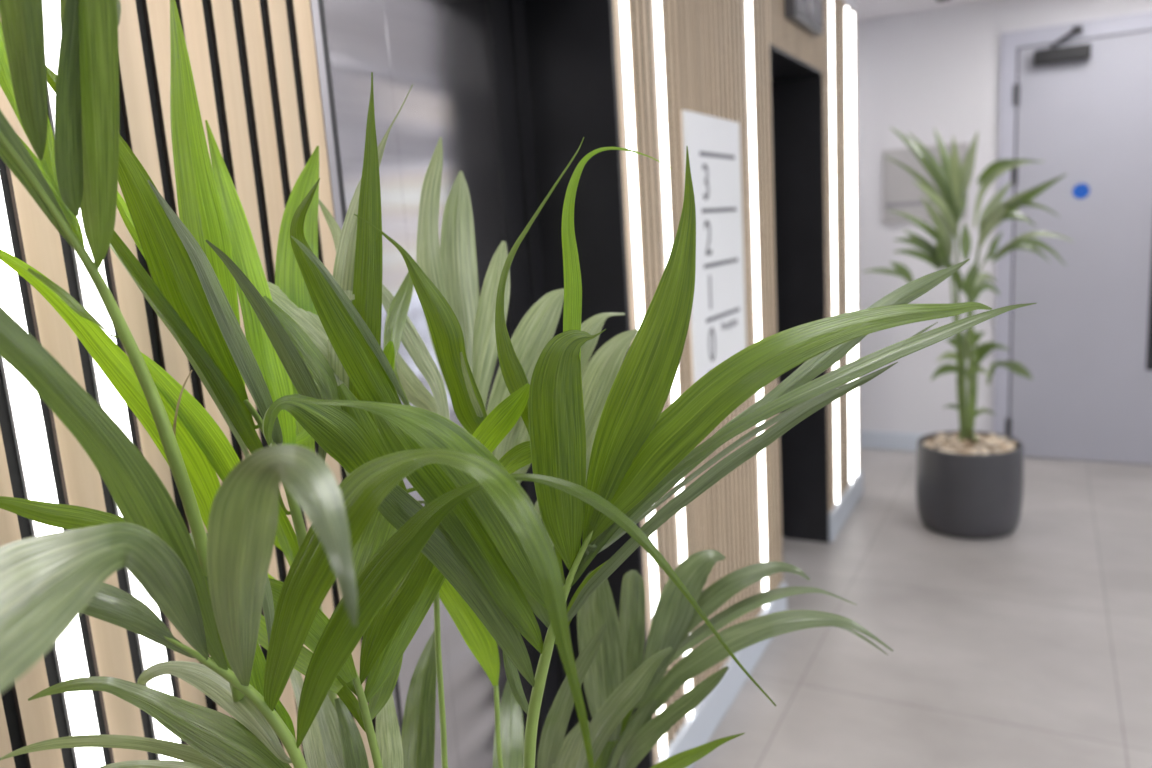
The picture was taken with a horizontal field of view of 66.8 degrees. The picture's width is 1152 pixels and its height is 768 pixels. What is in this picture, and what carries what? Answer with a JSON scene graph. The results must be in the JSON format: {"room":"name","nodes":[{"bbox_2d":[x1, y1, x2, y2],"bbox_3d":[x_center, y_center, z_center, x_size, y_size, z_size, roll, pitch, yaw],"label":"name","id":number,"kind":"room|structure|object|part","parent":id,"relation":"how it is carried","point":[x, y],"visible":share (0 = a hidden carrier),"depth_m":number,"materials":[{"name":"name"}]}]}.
{"room":"lobby","nodes":[
{"label":"lobby","id":0,"kind":"room"},
{"bbox_2d":[843,0,855,11],"bbox_3d":[-1.202,0.042,1.317,1.840,2.295,7.130,2,12,28],"label":"wall","id":1,"kind":"structure","parent":0,"point":[852,3],"depth_m":3.70,"materials":[{"name":"paint"}]},
{"bbox_2d":[0,180,104,767],"bbox_3d":[-0.461,0.103,0.754,0.012,2.031,0.021,2,12,28],"label":"light strip","id":2,"kind":"object","parent":1,"relation":"attached to","point":[24,406],"visible":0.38,"depth_m":0.74,"materials":[{"name":"white plastic"}]},
{"bbox_2d":[43,0,180,760],"bbox_3d":[-0.424,0.088,0.821,0.012,2.031,0.021,2,12,28],"label":"light strip","id":3,"kind":"object","parent":1,"relation":"attached to","point":[151,653],"visible":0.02,"depth_m":0.80,"materials":[{"name":"white plastic"}]},
{"bbox_2d":[0,0,375,767],"bbox_3d":[-0.851,0.250,0.059,0.022,2.050,2.410,2,12,28],"label":"slatted wall panel","id":4,"kind":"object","parent":1,"relation":"attached to","point":[253,63],"depth_m":0.84,"materials":[{"name":"beige wood"}]},
{"bbox_2d":[310,0,653,767],"bbox_3d":[-0.176,0.158,1.549,0.250,1.850,0.830,2,12,28],"label":"elevator","id":5,"kind":"object","parent":1,"relation":"attached to","point":[512,90],"visible":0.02,"depth_m":1.71,"materials":[{"name":"black paint"}]},
{"bbox_3d":[-0.273,0.179,1.132,0.024,1.730,0.012,2,12,28],"label":"edge trim","id":6,"kind":"part","parent":5,"relation":"part of","materials":[{"name":"metal"}]},
{"bbox_3d":[-0.355,0.217,1.429,0.032,1.789,0.349,2,12,28],"label":"door panel","id":7,"kind":"part","parent":5,"relation":"part of","materials":[{"name":"metal"}]},
{"bbox_3d":[-0.203,0.155,1.715,0.030,1.789,0.307,2,12,28],"label":"door panel","id":8,"kind":"part","parent":5,"relation":"part of","materials":[{"name":"metal"}]},
{"bbox_3d":[-0.259,0.160,1.601,0.056,1.838,0.794,2,12,28],"label":"door frame","id":9,"kind":"part","parent":5,"relation":"part of","materials":[{"name":"black paint"}]},
{"bbox_2d":[618,0,665,755],"bbox_3d":[0.135,-0.136,1.851,0.012,2.031,0.021,2,12,28],"label":"light strip","id":10,"kind":"object","parent":1,"relation":"attached to","point":[622,4],"visible":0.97,"depth_m":1.80,"materials":[{"name":"white plastic"}]},
{"bbox_2d":[652,0,692,716],"bbox_3d":[0.218,-0.169,2.003,0.012,2.031,0.021,2,12,28],"label":"light strip","id":11,"kind":"object","parent":1,"relation":"attached to","point":[657,23],"visible":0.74,"depth_m":1.94,"materials":[{"name":"white plastic"}]},
{"bbox_2d":[612,0,782,764],"bbox_3d":[0.362,-0.237,2.294,0.022,2.050,1.108,2,12,28],"label":"wall panel","id":12,"kind":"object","parent":1,"relation":"attached to","point":[704,41],"depth_m":2.24,"materials":[{"name":"beige wood"}]},
{"bbox_2d":[682,110,745,383],"bbox_3d":[0.368,-0.347,2.265,0.009,0.667,0.415,2,12,28],"label":"number sign","id":13,"kind":"object","parent":1,"relation":"attached to","point":[717,319],"visible":0.99,"depth_m":2.24,"materials":[{"name":"white plastic"}]},
{"bbox_2d":[657,581,786,767],"bbox_3d":[0.439,0.829,2.484,0.036,0.120,1.108,2,12,28],"label":"baseboard","id":14,"kind":"structure","parent":1,"relation":"attached to","point":[697,730],"depth_m":2.35,"materials":[{"name":"paint"}]},
{"bbox_2d":[745,0,767,606],"bbox_3d":[0.533,-0.295,2.583,0.012,2.031,0.021,2,12,28],"label":"light strip","id":15,"kind":"object","parent":1,"relation":"attached to","point":[747,2],"visible":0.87,"depth_m":2.55,"materials":[{"name":"white plastic"}]},
{"bbox_2d":[768,0,821,70],"bbox_3d":[0.733,-1.257,2.926,0.022,0.320,0.714,2,12,28],"label":"trim","id":16,"kind":"structure","parent":1,"relation":"attached to","point":[785,35],"depth_m":2.86,"materials":[{"name":"beige wood"}]},
{"bbox_2d":[770,44,828,561],"bbox_3d":[0.703,-0.195,3.173,0.247,1.850,0.713,2,12,28],"label":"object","id":17,"kind":"object","parent":1,"relation":"attached to","point":[796,85],"visible":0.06,"depth_m":3.40,"materials":[{"name":"black paint"}]},
{"bbox_2d":[784,0,822,36],"bbox_3d":[0.769,-1.264,2.931,0.042,0.123,0.395,2,12,28],"label":"indicator","id":18,"kind":"object","parent":1,"relation":"attached to","point":[807,15],"visible":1,"depth_m":2.90,"materials":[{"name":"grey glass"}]},
{"bbox_2d":[829,0,838,502],"bbox_3d":[1.037,-0.497,3.513,0.012,2.031,0.021,2,12,28],"label":"light strip","id":19,"kind":"object","parent":1,"relation":"attached to","point":[830,1],"visible":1,"depth_m":3.47,"materials":[{"name":"white plastic"}]},
{"bbox_2d":[821,0,859,512],"bbox_3d":[1.113,-0.538,3.676,0.022,2.050,0.668,2,12,28],"label":"wall panel","id":20,"kind":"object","parent":1,"relation":"attached to","point":[839,48],"depth_m":3.59,"materials":[{"name":"beige wood"}]},
{"bbox_2d":[829,469,862,541],"bbox_3d":[1.193,0.526,3.873,0.036,0.120,0.682,2,12,28],"label":"baseboard","id":21,"kind":"structure","parent":1,"relation":"attached to","point":[841,511],"depth_m":3.80,"materials":[{"name":"paint"}]},
{"bbox_2d":[845,7,852,481],"bbox_3d":[1.179,-0.554,3.775,0.012,2.031,0.021,2,12,28],"label":"light strip","id":22,"kind":"object","parent":1,"relation":"attached to","point":[846,8],"visible":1,"depth_m":3.73,"materials":[{"name":"white plastic"}]},
{"bbox_2d":[851,12,857,474],"bbox_3d":[1.236,-0.577,3.878,0.012,2.031,0.021,2,12,28],"label":"light strip","id":23,"kind":"object","parent":1,"relation":"attached to","point":[852,13],"visible":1,"depth_m":3.84,"materials":[{"name":"white plastic"}]},
{"bbox_2d":[856,0,985,21],"bbox_3d":[0.399,-1.158,0.677,5.600,0.080,8.378,2,12,28],"label":"ceiling","id":24,"kind":"structure","parent":0,"point":[865,9],"depth_m":4.29,"materials":[{"name":"paint"}]},
{"bbox_2d":[692,448,1151,767],"bbox_3d":[0.553,1.164,1.099,5.600,0.060,8.378,2,12,28],"label":"floor","id":25,"kind":"structure","parent":0,"point":[1030,646],"depth_m":2.69,"materials":[{"name":"tile"}]},
{"bbox_2d":[0,0,1036,767],"bbox_3d":[-0.014,0.437,0.771,0.784,1.559,0.559,-10,12,-32],"label":"potted palm","id":26,"kind":"object","parent":25,"relation":"on","point":[601,449],"visible":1,"depth_m":0.61,"materials":[{"name":"plant"}]},
{"bbox_2d":[862,127,1073,538],"bbox_3d":[1.602,-0.235,3.577,0.742,1.668,0.527,2,12,28],"label":"potted palm","id":27,"kind":"object","parent":25,"relation":"on","point":[969,483],"visible":0.98,"depth_m":3.50,"materials":[{"name":"plant"}]},
{"bbox_2d":[916,431,1022,538],"bbox_3d":[1.633,0.417,3.635,0.406,0.362,0.406,2,12,28],"label":"pot","id":28,"kind":"object","parent":27,"relation":"attached to","point":[966,488],"depth_m":3.48,"materials":[{"name":"grey ceramic"}]},
{"bbox_2d":[856,0,1151,464],"bbox_3d":[2.381,-0.755,4.397,5.600,2.295,0.150,2,12,28],"label":"wall","id":29,"kind":"structure","parent":0,"point":[920,72],"depth_m":4.53,"materials":[{"name":"paint"}]},
{"bbox_2d":[859,430,926,450],"bbox_3d":[1.167,0.299,5.191,2.368,0.100,0.014,2,12,28],"label":"baseboard","id":30,"kind":"structure","parent":29,"relation":"attached to","point":[867,439],"depth_m":4.87,"materials":[{"name":"paint"}]},
{"bbox_2d":[883,142,967,222],"bbox_3d":[1.813,-1.041,4.545,0.412,0.378,0.019,2,12,28],"label":"wall panel","id":31,"kind":"object","parent":29,"relation":"attached to","point":[900,193],"visible":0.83,"depth_m":4.58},
{"bbox_2d":[993,11,1151,463],"bbox_3d":[2.600,-0.644,4.172,1.069,2.128,0.075,2,12,28],"label":"door","id":32,"kind":"structure","parent":29,"relation":"in","point":[1085,345],"depth_m":4.27,"materials":[{"name":"paint"}]},
{"bbox_2d":[1034,25,1090,65],"bbox_3d":[2.296,-1.598,4.120,0.235,0.149,0.059,2,12,28],"label":"door closer","id":33,"kind":"object","parent":32,"relation":"attached to","point":[1053,55],"depth_m":4.10,"materials":[{"name":"metal"}]},
{"bbox_3d":[2.305,-1.628,4.105,0.129,0.086,0.052,2,12,28],"label":"closer arm","id":34,"kind":"part","parent":33,"relation":"part of","materials":[{"name":"metal"}]},
{"bbox_2d":[1072,183,1089,198],"bbox_3d":[2.441,-0.932,4.219,0.074,0.074,0.003,2,12,28],"label":"door sign","id":35,"kind":"object","parent":32,"relation":"attached to","point":[1080,191],"visible":1,"depth_m":4.22,"materials":[{"name":"blue plastic"}]},
{"bbox_3d":[2.795,-0.675,4.082,0.192,1.269,0.005,2,12,28],"label":"vision frame","id":36,"kind":"part","parent":32,"relation":"part of","materials":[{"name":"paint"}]},
{"bbox_3d":[2.796,-0.675,4.082,0.168,1.245,0.003,2,12,28],"label":"vision panel","id":37,"kind":"part","parent":32,"relation":"part of","materials":[{"name":"glass"}]}
]}

